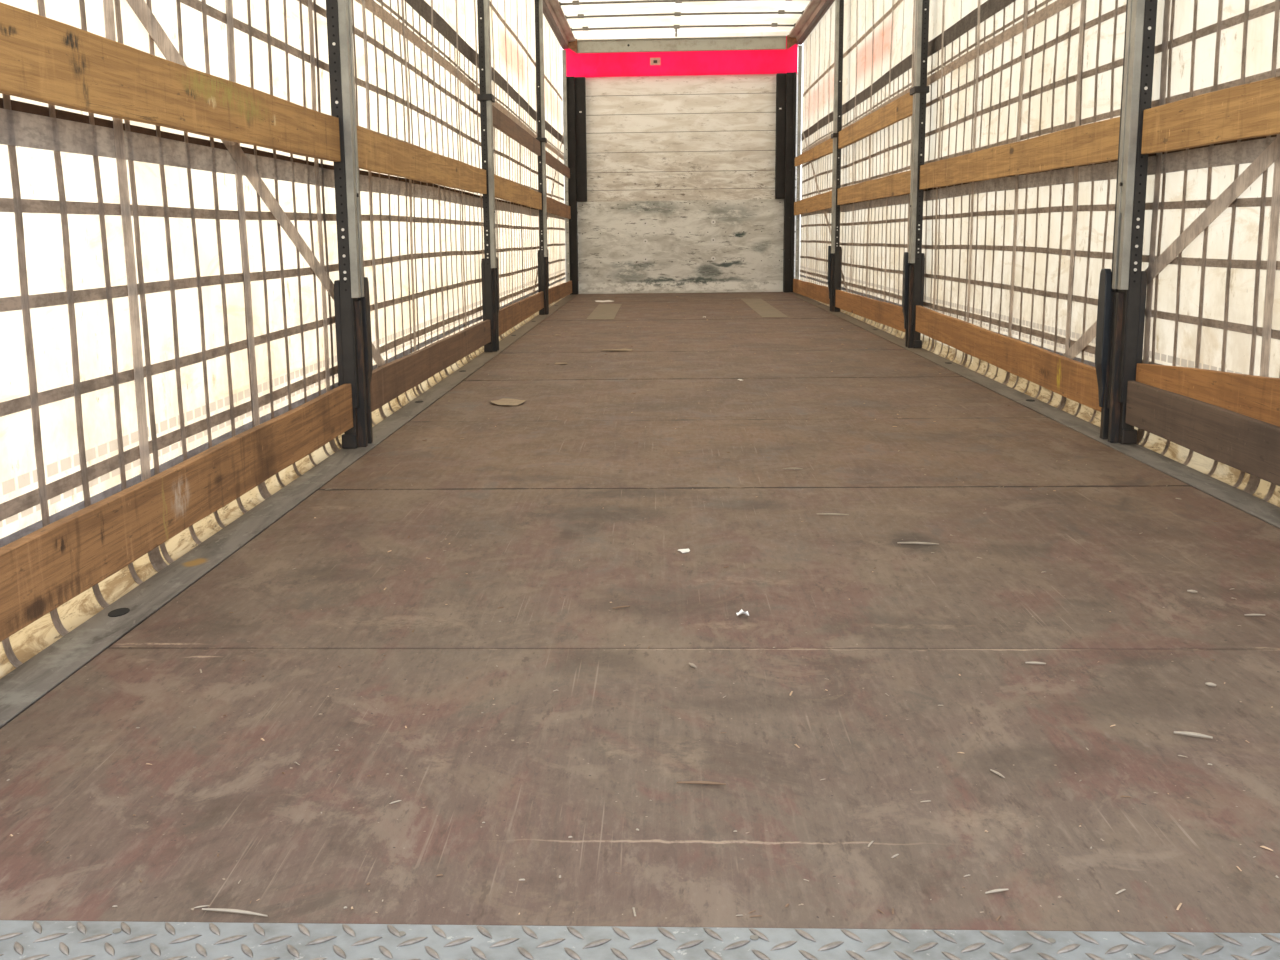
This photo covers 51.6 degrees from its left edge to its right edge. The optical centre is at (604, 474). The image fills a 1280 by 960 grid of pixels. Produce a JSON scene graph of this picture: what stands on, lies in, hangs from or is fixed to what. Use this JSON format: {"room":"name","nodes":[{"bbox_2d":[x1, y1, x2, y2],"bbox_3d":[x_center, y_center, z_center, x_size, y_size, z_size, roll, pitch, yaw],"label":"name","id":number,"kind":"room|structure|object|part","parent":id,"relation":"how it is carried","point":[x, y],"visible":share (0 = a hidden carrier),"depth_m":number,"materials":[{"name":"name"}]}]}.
{"room":"cargo space","nodes":[
{"label":"cargo space","id":0,"kind":"room"},
{"bbox_2d":[0,292,1279,932],"bbox_3d":[0.572,-0.770,7.955,2.290,0.034,13.580,0,10,3],"label":"floor","id":1,"kind":"structure","parent":0,"point":[585,760],"depth_m":1.99,"materials":[{"name":"brown wood"}]},
{"bbox_2d":[202,908,267,916],"bbox_3d":[-0.369,0.437,1.324,0.071,0.003,0.006,1,11,12],"label":"wood splinter","id":2,"kind":"object","parent":1,"relation":"on","point":[208,909],"visible":1,"depth_m":1.32,"materials":[{"name":"beige wood"}]},
{"bbox_2d":[0,294,577,728],"bbox_3d":[-0.626,-0.767,8.007,0.102,0.032,13.580,0,10,3],"label":"trim","id":3,"kind":"structure","parent":1,"relation":"on","point":[32,680],"depth_m":2.67,"materials":[{"name":"metal"}]},
{"bbox_2d":[326,0,372,447],"bbox_3d":[-0.807,-1.367,4.047,0.089,2.584,0.172,0,10,3],"label":"post","id":4,"kind":"object","parent":3,"relation":"on","point":[351,291],"visible":0.98,"depth_m":4.10,"materials":[{"name":"metal"}]},
{"bbox_2d":[0,2,340,161],"bbox_3d":[-0.877,-0.756,2.614,0.023,0.137,2.875,0,10,3],"label":"wooden board","id":5,"kind":"object","parent":4,"relation":"attached to","point":[43,59],"visible":1,"depth_m":2.48,"materials":[{"name":"brown wood"}]},
{"bbox_2d":[0,384,352,641],"bbox_3d":[-0.867,0.040,2.759,0.023,0.140,2.875,0,10,3],"label":"wooden board","id":6,"kind":"object","parent":4,"relation":"attached to","point":[42,570],"visible":1,"depth_m":2.51,"materials":[{"name":"brown wood"}]},
{"bbox_3d":[-0.830,-0.418,4.208,0.019,0.400,0.120,0,10,3],"label":"plate","id":7,"kind":"part","parent":4,"relation":"part of","materials":[{"name":"black metal"}]},
{"bbox_3d":[-0.774,-0.418,4.271,0.032,0.435,0.070,0,10,3],"label":"locking lever","id":8,"kind":"part","parent":4,"relation":"part of","materials":[{"name":"black metal"}]},
{"bbox_2d":[357,126,486,193],"bbox_3d":[-0.741,-1.340,5.787,0.023,0.135,3.290,0,10,3],"label":"wooden board","id":9,"kind":"object","parent":4,"relation":"attached to","point":[378,153],"visible":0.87,"depth_m":5.22,"materials":[{"name":"brown wood"}]},
{"bbox_2d":[370,320,490,411],"bbox_3d":[-0.730,-0.538,5.945,0.023,0.150,3.267,0,10,3],"label":"wooden board","id":10,"kind":"object","parent":4,"relation":"attached to","point":[392,379],"visible":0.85,"depth_m":5.42,"materials":[{"name":"brown wood"}]},
{"bbox_2d":[477,0,498,351],"bbox_3d":[-0.661,-1.987,7.422,0.089,2.584,0.172,0,10,3],"label":"post","id":11,"kind":"object","parent":3,"relation":"on","point":[489,263],"visible":0.98,"depth_m":7.42,"materials":[{"name":"metal"}]},
{"bbox_3d":[-0.685,-1.038,7.583,0.019,0.400,0.120,0,10,3],"label":"plate","id":12,"kind":"part","parent":11,"relation":"part of","materials":[{"name":"black metal"}]},
{"bbox_3d":[-0.628,-1.038,7.647,0.032,0.435,0.070,0,10,3],"label":"locking lever","id":13,"kind":"part","parent":11,"relation":"part of","materials":[{"name":"black metal"}]},
{"bbox_2d":[492,105,540,155],"bbox_3d":[-0.600,-2.353,9.108,0.023,0.120,3.325,0,10,3],"label":"wooden board","id":14,"kind":"object","parent":11,"relation":"attached to","point":[501,122],"visible":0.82,"depth_m":8.84,"materials":[{"name":"brown wood"}]},
{"bbox_2d":[494,174,541,209],"bbox_3d":[-0.595,-1.949,9.182,0.023,0.158,3.325,0,10,3],"label":"wooden board","id":15,"kind":"object","parent":11,"relation":"attached to","point":[505,189],"visible":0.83,"depth_m":8.93,"materials":[{"name":"brown wood"}]},
{"bbox_2d":[498,291,543,335],"bbox_3d":[-0.584,-1.163,9.338,0.023,0.155,3.302,0,10,3],"label":"wooden board","id":16,"kind":"object","parent":11,"relation":"attached to","point":[511,315],"visible":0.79,"depth_m":9.05,"materials":[{"name":"brown wood"}]},
{"bbox_2d":[534,0,548,314],"bbox_3d":[-0.515,-2.614,10.832,0.089,2.584,0.172,0,10,3],"label":"post","id":17,"kind":"object","parent":3,"relation":"on","point":[542,255],"visible":0.97,"depth_m":10.77,"materials":[{"name":"metal"}]},
{"bbox_3d":[-0.538,-1.665,10.993,0.019,0.400,0.120,0,10,3],"label":"plate","id":18,"kind":"part","parent":17,"relation":"part of","materials":[{"name":"black metal"}]},
{"bbox_3d":[-0.482,-1.664,11.057,0.032,0.435,0.070,0,10,3],"label":"locking lever","id":19,"kind":"part","parent":17,"relation":"part of","materials":[{"name":"black metal"}]},
{"bbox_2d":[546,151,569,177],"bbox_3d":[-0.451,-2.940,12.550,0.023,0.116,3.373,0,10,3],"label":"wooden board","id":20,"kind":"object","parent":17,"relation":"attached to","point":[551,161],"visible":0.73,"depth_m":12.49,"materials":[{"name":"brown wood"}]},
{"bbox_2d":[547,197,570,218],"bbox_3d":[-0.446,-2.544,12.622,0.023,0.169,3.373,0,10,3],"label":"wooden board","id":21,"kind":"object","parent":17,"relation":"attached to","point":[555,207],"visible":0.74,"depth_m":12.59,"materials":[{"name":"brown wood"}]},
{"bbox_2d":[548,281,571,304],"bbox_3d":[-0.435,-1.769,12.791,0.023,0.172,3.380,0,10,3],"label":"wooden board","id":22,"kind":"object","parent":17,"relation":"attached to","point":[557,292],"visible":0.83,"depth_m":12.66,"materials":[{"name":"brown wood"}]},
{"bbox_2d":[562,50,569,294],"bbox_3d":[-0.412,-3.243,14.270,0.040,2.580,0.016,0,10,3],"label":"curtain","id":23,"kind":"object","parent":3,"relation":"on","point":[563,51],"visible":0.8,"depth_m":14.22,"materials":[{"name":"metal"}]},
{"bbox_2d":[566,76,578,294],"bbox_3d":[-0.356,-3.127,14.387,0.105,2.310,0.173,0,10,3],"label":"column","id":24,"kind":"structure","parent":3,"relation":"on","point":[570,81],"depth_m":14.33,"materials":[{"name":"black metal"}]},
{"bbox_2d":[491,398,525,405],"bbox_3d":[-0.387,-0.289,5.277,0.142,0.009,0.171,4,12,26],"label":"scrap","id":25,"kind":"object","parent":1,"relation":"on","point":[504,401],"visible":1,"depth_m":5.27,"materials":[{"name":"beige wood"}]},
{"bbox_2d":[586,304,621,319],"bbox_3d":[0.011,-1.411,11.398,0.215,0.003,2.230,0,10,3],"label":"floor plate","id":26,"kind":"object","parent":1,"relation":"on","point":[602,311],"visible":1,"depth_m":11.17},
{"bbox_2d":[596,300,611,301],"bbox_3d":[0.002,-1.710,13.015,0.197,0.006,0.308,0,10,3],"label":"paper scrap","id":27,"kind":"object","parent":1,"relation":"on","point":[596,300],"visible":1,"depth_m":12.95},
{"bbox_2d":[603,349,632,350],"bbox_3d":[0.072,-0.715,7.574,0.181,0.007,0.123,0,10,3],"label":"scrap","id":28,"kind":"object","parent":1,"relation":"on","point":[603,349],"visible":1,"depth_m":7.59,"materials":[{"name":"beige wood"}]},
{"bbox_2d":[0,920,1279,959],"bbox_3d":[0.278,0.476,1.126,2.500,0.023,0.312,0,10,3],"label":"plate","id":29,"kind":"object","parent":1,"relation":"on","point":[19,939],"visible":1,"depth_m":1.26,"materials":[{"name":"metal"}]},
{"bbox_2d":[6,296,1278,920],"bbox_3d":[0.559,-0.737,7.669,2.254,0.004,12.974,0,10,3],"label":"crumbs","id":30,"kind":"object","parent":1,"relation":"on","point":[872,841],"visible":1,"depth_m":1.64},
{"bbox_2d":[678,548,689,552],"bbox_3d":[0.169,0.160,2.799,0.026,0.004,0.033,0,10,3],"label":"paper scrap","id":31,"kind":"object","parent":1,"relation":"on","point":[680,550],"visible":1,"depth_m":2.80,"materials":[{"name":"white paper"}]},
{"bbox_2d":[677,781,725,784],"bbox_3d":[0.119,0.377,1.618,0.060,0.004,0.005,0,10,6],"label":"wood splinter","id":32,"kind":"object","parent":1,"relation":"on","point":[685,782],"visible":1,"depth_m":1.62,"materials":[{"name":"brown wood"}]},
{"bbox_2d":[736,609,748,615],"bbox_3d":[0.243,0.243,2.325,0.019,0.010,0.019,-7,12,-29],"label":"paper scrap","id":33,"kind":"object","parent":1,"relation":"on","point":[741,611],"visible":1,"depth_m":2.33,"materials":[{"name":"white paper"}]},
{"bbox_2d":[741,299,787,317],"bbox_3d":[1.394,-1.487,11.716,0.200,0.003,2.900,0,10,3],"label":"floor plate","id":34,"kind":"object","parent":1,"relation":"on","point":[765,310],"visible":1,"depth_m":11.44,"materials":[{"name":"beige wood"}]},
{"bbox_2d":[817,513,848,514],"bbox_3d":[0.541,0.093,3.135,0.075,0.004,0.006,1,11,11],"label":"wood splinter","id":35,"kind":"object","parent":1,"relation":"on","point":[817,513],"visible":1,"depth_m":3.13,"materials":[{"name":"beige wood"}]},
{"bbox_2d":[897,542,938,543],"bbox_3d":[0.673,0.147,2.834,0.087,0.004,0.007,1,11,10],"label":"wood splinter","id":36,"kind":"object","parent":1,"relation":"on","point":[897,542],"visible":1,"depth_m":2.83,"materials":[{"name":"beige wood"}]},
{"bbox_2d":[985,889,1008,893],"bbox_3d":[0.399,0.424,1.346,0.026,0.003,0.003,-4,11,-15],"label":"wood splinter","id":37,"kind":"object","parent":1,"relation":"on","point":[994,890],"visible":1,"depth_m":1.34,"materials":[{"name":"beige wood"}]},
{"bbox_2d":[990,769,1004,777],"bbox_3d":[0.487,0.369,1.635,0.003,0.003,0.027,-5,11,-22],"label":"wood splinter","id":38,"kind":"object","parent":1,"relation":"on","point":[994,771],"visible":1,"depth_m":1.64,"materials":[{"name":"beige wood"}]},
{"bbox_2d":[788,292,1279,528],"bbox_3d":[1.768,-0.778,7.902,0.102,0.032,13.580,0,10,3],"label":"trim","id":39,"kind":"structure","parent":1,"relation":"on","point":[1263,510],"depth_m":4.14,"materials":[{"name":"metal"}]},
{"bbox_2d":[783,72,796,291],"bbox_3d":[2.003,-3.139,14.283,0.103,2.310,0.173,0,10,3],"label":"column","id":40,"kind":"structure","parent":39,"relation":"on","point":[791,78],"depth_m":14.22,"materials":[{"name":"black metal"}]},
{"bbox_2d":[795,45,801,278],"bbox_3d":[2.081,-3.255,14.160,0.040,2.580,0.016,0,10,3],"label":"rail","id":41,"kind":"object","parent":39,"relation":"on","point":[799,46],"visible":0.78,"depth_m":14.11,"materials":[{"name":"metal"}]},
{"bbox_2d":[827,0,843,311],"bbox_3d":[1.886,-2.626,10.729,0.093,2.584,0.177,0,10,3],"label":"post","id":42,"kind":"object","parent":39,"relation":"on","point":[834,251],"visible":0.97,"depth_m":10.68,"materials":[{"name":"metal"}]},
{"bbox_2d":[793,279,829,304],"bbox_3d":[1.989,-1.766,12.687,0.023,0.172,3.380,0,10,3],"label":"wooden board","id":43,"kind":"object","parent":42,"relation":"attached to","point":[817,292],"visible":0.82,"depth_m":12.51,"materials":[{"name":"brown wood"}]},
{"bbox_2d":[794,191,831,214],"bbox_3d":[1.978,-2.564,12.529,0.023,0.170,3.403,0,10,3],"label":"wooden board","id":44,"kind":"object","parent":42,"relation":"attached to","point":[823,201],"visible":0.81,"depth_m":12.31,"materials":[{"name":"brown wood"}]},
{"bbox_2d":[795,138,832,165],"bbox_3d":[1.972,-3.014,12.447,0.023,0.126,3.403,0,10,3],"label":"wooden board","id":45,"kind":"object","parent":42,"relation":"attached to","point":[825,148],"visible":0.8,"depth_m":12.13,"materials":[{"name":"brown wood"}]},
{"bbox_3d":[1.877,-1.677,10.958,0.046,0.435,0.070,0,10,3],"label":"locking lever","id":46,"kind":"part","parent":42,"relation":"part of","materials":[{"name":"black metal"}]},
{"bbox_3d":[1.934,-1.677,10.884,0.019,0.400,0.120,0,10,3],"label":"plate","id":47,"kind":"part","parent":42,"relation":"part of","materials":[{"name":"black metal"}]},
{"bbox_2d":[902,0,929,347],"bbox_3d":[1.739,-1.999,7.319,0.093,2.584,0.177,0,10,3],"label":"post","id":48,"kind":"object","parent":39,"relation":"on","point":[913,261],"visible":0.99,"depth_m":7.33,"materials":[{"name":"metal"}]},
{"bbox_2d":[835,290,905,331],"bbox_3d":[1.840,-1.164,9.233,0.023,0.168,3.302,0,10,3],"label":"wooden board","id":49,"kind":"object","parent":48,"relation":"attached to","point":[891,315],"visible":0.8,"depth_m":8.95,"materials":[{"name":"brown wood"}]},
{"bbox_2d":[837,170,910,204],"bbox_3d":[1.829,-1.953,9.077,0.023,0.135,3.325,0,10,3],"label":"wooden board","id":50,"kind":"object","parent":48,"relation":"attached to","point":[897,184],"visible":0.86,"depth_m":8.76,"materials":[{"name":"brown wood"}]},
{"bbox_2d":[838,92,912,148],"bbox_3d":[1.824,-2.390,8.997,0.023,0.133,3.325,0,10,3],"label":"wooden board","id":51,"kind":"object","parent":48,"relation":"attached to","point":[901,108],"visible":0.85,"depth_m":8.67,"materials":[{"name":"brown wood"}]},
{"bbox_3d":[1.730,-1.050,7.548,0.046,0.435,0.070,0,10,3],"label":"locking lever","id":52,"kind":"part","parent":48,"relation":"part of","materials":[{"name":"black metal"}]},
{"bbox_3d":[1.788,-1.050,7.475,0.019,0.400,0.120,0,10,3],"label":"plate","id":53,"kind":"part","parent":48,"relation":"part of","materials":[{"name":"black metal"}]},
{"bbox_2d":[1095,0,1157,443],"bbox_3d":[1.594,-1.379,3.944,0.093,2.584,0.177,0,10,3],"label":"post","id":54,"kind":"object","parent":39,"relation":"on","point":[1122,291],"visible":1,"depth_m":4.01,"materials":[{"name":"metal"}]},
{"bbox_2d":[915,305,1100,411],"bbox_3d":[1.694,-0.571,5.835,0.023,0.172,3.267,0,10,3],"label":"wooden board","id":55,"kind":"object","parent":54,"relation":"attached to","point":[1074,380],"visible":0.8,"depth_m":5.31,"materials":[{"name":"brown wood"}]},
{"bbox_2d":[919,117,1119,189],"bbox_3d":[1.683,-1.341,5.683,0.023,0.137,3.290,0,10,3],"label":"wooden board","id":56,"kind":"object","parent":54,"relation":"attached to","point":[1097,142],"visible":0.92,"depth_m":5.07,"materials":[{"name":"brown wood"}]},
{"bbox_3d":[1.585,-0.430,4.173,0.046,0.435,0.070,0,10,3],"label":"locking lever","id":57,"kind":"part","parent":54,"relation":"part of","materials":[{"name":"black metal"}]},
{"bbox_3d":[1.643,-0.430,4.099,0.019,0.400,0.120,0,10,3],"label":"plate","id":58,"kind":"part","parent":54,"relation":"part of","materials":[{"name":"black metal"}]},
{"bbox_2d":[1125,381,1279,485],"bbox_3d":[1.557,0.037,2.655,0.023,0.137,2.875,0,10,3],"label":"wooden board","id":59,"kind":"object","parent":54,"relation":"attached to","point":[1249,445],"visible":1,"depth_m":3.45,"materials":[{"name":"brown wood"}]},
{"bbox_2d":[1136,363,1279,426],"bbox_3d":[1.589,-0.129,2.882,0.022,0.270,2.365,0,10,3],"label":"wooden board","id":60,"kind":"object","parent":54,"relation":"attached to","point":[1256,397],"visible":0.56,"depth_m":3.42,"materials":[{"name":"brown wood"}]},
{"bbox_2d":[1141,76,1279,153],"bbox_3d":[1.546,-0.756,2.509,0.023,0.134,2.875,0,10,3],"label":"wooden board","id":61,"kind":"object","parent":54,"relation":"attached to","point":[1250,110],"visible":1,"depth_m":3.40,"materials":[{"name":"brown wood"}]},
{"bbox_2d":[1025,661,1045,663],"bbox_3d":[0.668,0.291,2.046,0.030,0.004,0.004,1,11,10],"label":"wood splinter","id":62,"kind":"object","parent":1,"relation":"on","point":[1032,662],"visible":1,"depth_m":2.04,"materials":[{"name":"beige wood"}]},
{"bbox_2d":[1174,731,1212,738],"bbox_3d":[0.779,0.344,1.749,0.047,0.005,0.006,4,12,26],"label":"wood splinter","id":63,"kind":"object","parent":1,"relation":"on","point":[1193,734],"visible":1,"depth_m":1.75,"materials":[{"name":"beige wood"}]},
{"bbox_2d":[1205,682,1215,685],"bbox_3d":[0.889,0.307,1.938,0.015,0.005,0.006,6,12,31],"label":"wood splinter","id":64,"kind":"object","parent":1,"relation":"on","point":[1206,683],"visible":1,"depth_m":1.94,"materials":[{"name":"beige wood"}]},
{"bbox_2d":[1244,614,1264,615],"bbox_3d":[1.124,0.242,2.284,0.035,0.004,0.004,0,10,3],"label":"wood splinter","id":65,"kind":"object","parent":1,"relation":"on","point":[1244,614],"visible":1,"depth_m":2.28,"materials":[{"name":"beige wood"}]},
{"bbox_2d":[558,0,810,44],"bbox_3d":[0.539,-3.444,7.511,2.542,0.187,13.670,0,10,3],"label":"ceiling","id":66,"kind":"structure","parent":0,"point":[760,5],"depth_m":13.34,"materials":[{"name":"white plastic"}]},
{"bbox_2d":[543,0,574,48],"bbox_3d":[-0.654,-3.364,7.440,0.146,0.115,13.400,0,10,3],"label":"rail","id":67,"kind":"object","parent":66,"relation":"attached to","point":[553,13],"visible":1,"depth_m":12.45,"materials":[{"name":"metal"}]},
{"bbox_2d":[0,0,330,114],"bbox_3d":[-0.912,-1.089,3.042,0.039,0.345,2.089,0,10,3],"label":"curtain","id":68,"kind":"object","parent":67,"relation":"hanging from","point":[278,48],"depth_m":3.23,"materials":[{"name":"white fabric"}]},
{"bbox_2d":[0,93,338,547],"bbox_3d":[-0.907,-0.430,3.082,0.039,0.697,2.249,0,10,3],"label":"curtain","id":69,"kind":"object","parent":67,"relation":"hanging from","point":[166,298],"depth_m":2.66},
{"bbox_2d":[351,0,481,168],"bbox_3d":[-0.790,-1.906,5.908,0.039,0.915,3.155,0,10,3],"label":"curtain","id":70,"kind":"object","parent":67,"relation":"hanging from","point":[416,62],"depth_m":5.81,"materials":[{"name":"white fabric"}]},
{"bbox_2d":[359,169,483,369],"bbox_3d":[-0.778,-0.970,6.079,0.039,0.712,3.155,0,10,3],"label":"curtain","id":71,"kind":"object","parent":67,"relation":"hanging from","point":[423,242],"depth_m":5.68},
{"bbox_2d":[559,0,811,6],"bbox_3d":[0.724,-4.224,11.802,2.360,0.052,0.060,0,10,3],"label":"bow","id":72,"kind":"object","parent":67,"relation":"attached to","point":[575,2],"visible":0.89,"depth_m":11.81,"materials":[{"name":"metal"}]},
{"bbox_2d":[568,35,796,53],"bbox_3d":[0.814,-4.526,13.887,2.420,0.149,0.075,0,10,3],"label":"roof beam","id":73,"kind":"structure","parent":66,"relation":"attached to","point":[743,42],"depth_m":13.88,"materials":[{"name":"metal"}]},
{"bbox_2d":[571,23,795,36],"bbox_3d":[0.789,-4.471,13.310,2.360,0.112,0.060,0,10,3],"label":"bow","id":74,"kind":"object","parent":66,"relation":"attached to","point":[675,27],"visible":0.84,"depth_m":13.29,"materials":[{"name":"metal"}]},
{"bbox_2d":[789,0,834,44],"bbox_3d":[1.722,-3.375,7.335,0.146,0.115,13.400,0,10,3],"label":"rail","id":75,"kind":"object","parent":66,"relation":"attached to","point":[815,10],"visible":1,"depth_m":12.47,"materials":[{"name":"metal"}]},
{"bbox_2d":[565,10,803,19],"bbox_3d":[0.755,-4.360,12.539,2.360,0.052,0.060,0,10,3],"label":"bow","id":76,"kind":"object","parent":75,"relation":"attached to","point":[779,11],"visible":0.84,"depth_m":12.53,"materials":[{"name":"metal"}]},
{"bbox_2d":[801,1,834,153],"bbox_3d":[2.023,-3.674,12.486,0.040,1.116,2.603,0,10,3],"label":"curtain","id":77,"kind":"object","parent":75,"relation":"hanging from","point":[818,48],"depth_m":12.48,"materials":[{"name":"white fabric"}]},
{"bbox_2d":[839,194,909,306],"bbox_3d":[1.898,-1.600,9.403,0.040,0.693,3.111,0,10,3],"label":"curtain","id":78,"kind":"object","parent":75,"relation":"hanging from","point":[874,238],"depth_m":9.27,"materials":[{"name":"white fabric"}]},
{"bbox_2d":[840,116,911,187],"bbox_3d":[1.890,-2.228,9.287,0.040,0.317,3.111,0,10,3],"label":"curtain","id":79,"kind":"object","parent":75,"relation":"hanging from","point":[885,152],"depth_m":9.10,"materials":[{"name":"white fabric"}]},
{"bbox_2d":[842,0,915,129],"bbox_3d":[1.879,-3.017,9.143,0.040,1.004,3.111,0,10,3],"label":"curtain","id":80,"kind":"object","parent":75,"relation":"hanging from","point":[879,35],"depth_m":9.26,"materials":[{"name":"white fabric"}]},
{"bbox_2d":[920,334,1100,426],"bbox_3d":[1.753,-0.481,5.979,0.040,0.078,3.143,0,10,3],"label":"curtain","id":81,"kind":"object","parent":75,"relation":"hanging from","point":[1086,413],"depth_m":5.64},
{"bbox_2d":[922,160,1117,366],"bbox_3d":[1.747,-0.973,5.897,0.040,0.686,3.208,0,10,3],"label":"curtain","id":82,"kind":"object","parent":75,"relation":"hanging from","point":[1026,258],"depth_m":5.44,"materials":[{"name":"white fabric"}]},
{"bbox_2d":[924,0,1126,163],"bbox_3d":[1.735,-1.871,5.732,0.040,0.880,3.208,0,10,3],"label":"curtain","id":83,"kind":"object","parent":75,"relation":"hanging from","point":[1000,72],"depth_m":5.59,"materials":[{"name":"white fabric"}]},
{"bbox_2d":[1134,427,1279,506],"bbox_3d":[1.652,-0.037,3.637,0.040,0.050,0.991,0,10,3],"label":"curtain","id":84,"kind":"object","parent":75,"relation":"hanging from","point":[1267,491],"depth_m":3.58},
{"bbox_2d":[1141,134,1279,377],"bbox_3d":[1.647,-0.574,3.576,0.040,0.625,0.960,0,10,3],"label":"curtain","id":85,"kind":"object","parent":75,"relation":"hanging from","point":[1211,253],"depth_m":3.58,"materials":[{"name":"white fabric"}]},
{"bbox_2d":[1151,0,1279,107],"bbox_3d":[1.642,-1.176,3.528,0.040,0.307,0.838,0,10,3],"label":"curtain","id":86,"kind":"object","parent":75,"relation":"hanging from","point":[1202,46],"depth_m":3.59,"materials":[{"name":"white fabric"}]},
{"bbox_2d":[577,73,797,293],"bbox_3d":[0.846,-3.157,14.470,2.500,2.368,0.072,0,10,3],"label":"wall","id":87,"kind":"structure","parent":0,"point":[689,137],"depth_m":14.34,"materials":[{"name":"beige wood"}]},
{"bbox_2d":[575,77,586,201],"bbox_3d":[-0.253,-3.630,14.342,0.110,1.307,0.101,0,10,3],"label":"strip","id":88,"kind":"object","parent":87,"relation":"attached to","point":[580,88],"visible":1,"depth_m":14.29,"materials":[{"name":"black metal"}]},
{"bbox_2d":[578,199,783,293],"bbox_3d":[0.842,-2.506,14.543,2.254,1.000,0.016,0,10,3],"label":"sheet","id":89,"kind":"object","parent":87,"relation":"attached to","point":[685,246],"visible":1,"depth_m":14.54,"materials":[{"name":"wood"}]},
{"bbox_2d":[564,36,797,76],"bbox_3d":[0.814,-4.473,14.149,2.500,0.388,0.019,0,10,3],"label":"band","id":90,"kind":"object","parent":87,"relation":"attached to","point":[725,62],"visible":0.64,"depth_m":14.16,"materials":[{"name":"paint"}]},
{"bbox_2d":[775,73,785,198],"bbox_3d":[1.899,-3.641,14.247,0.097,1.307,0.101,0,10,3],"label":"strip","id":91,"kind":"object","parent":87,"relation":"attached to","point":[780,77],"visible":1,"depth_m":14.20,"materials":[{"name":"black metal"}]}
]}

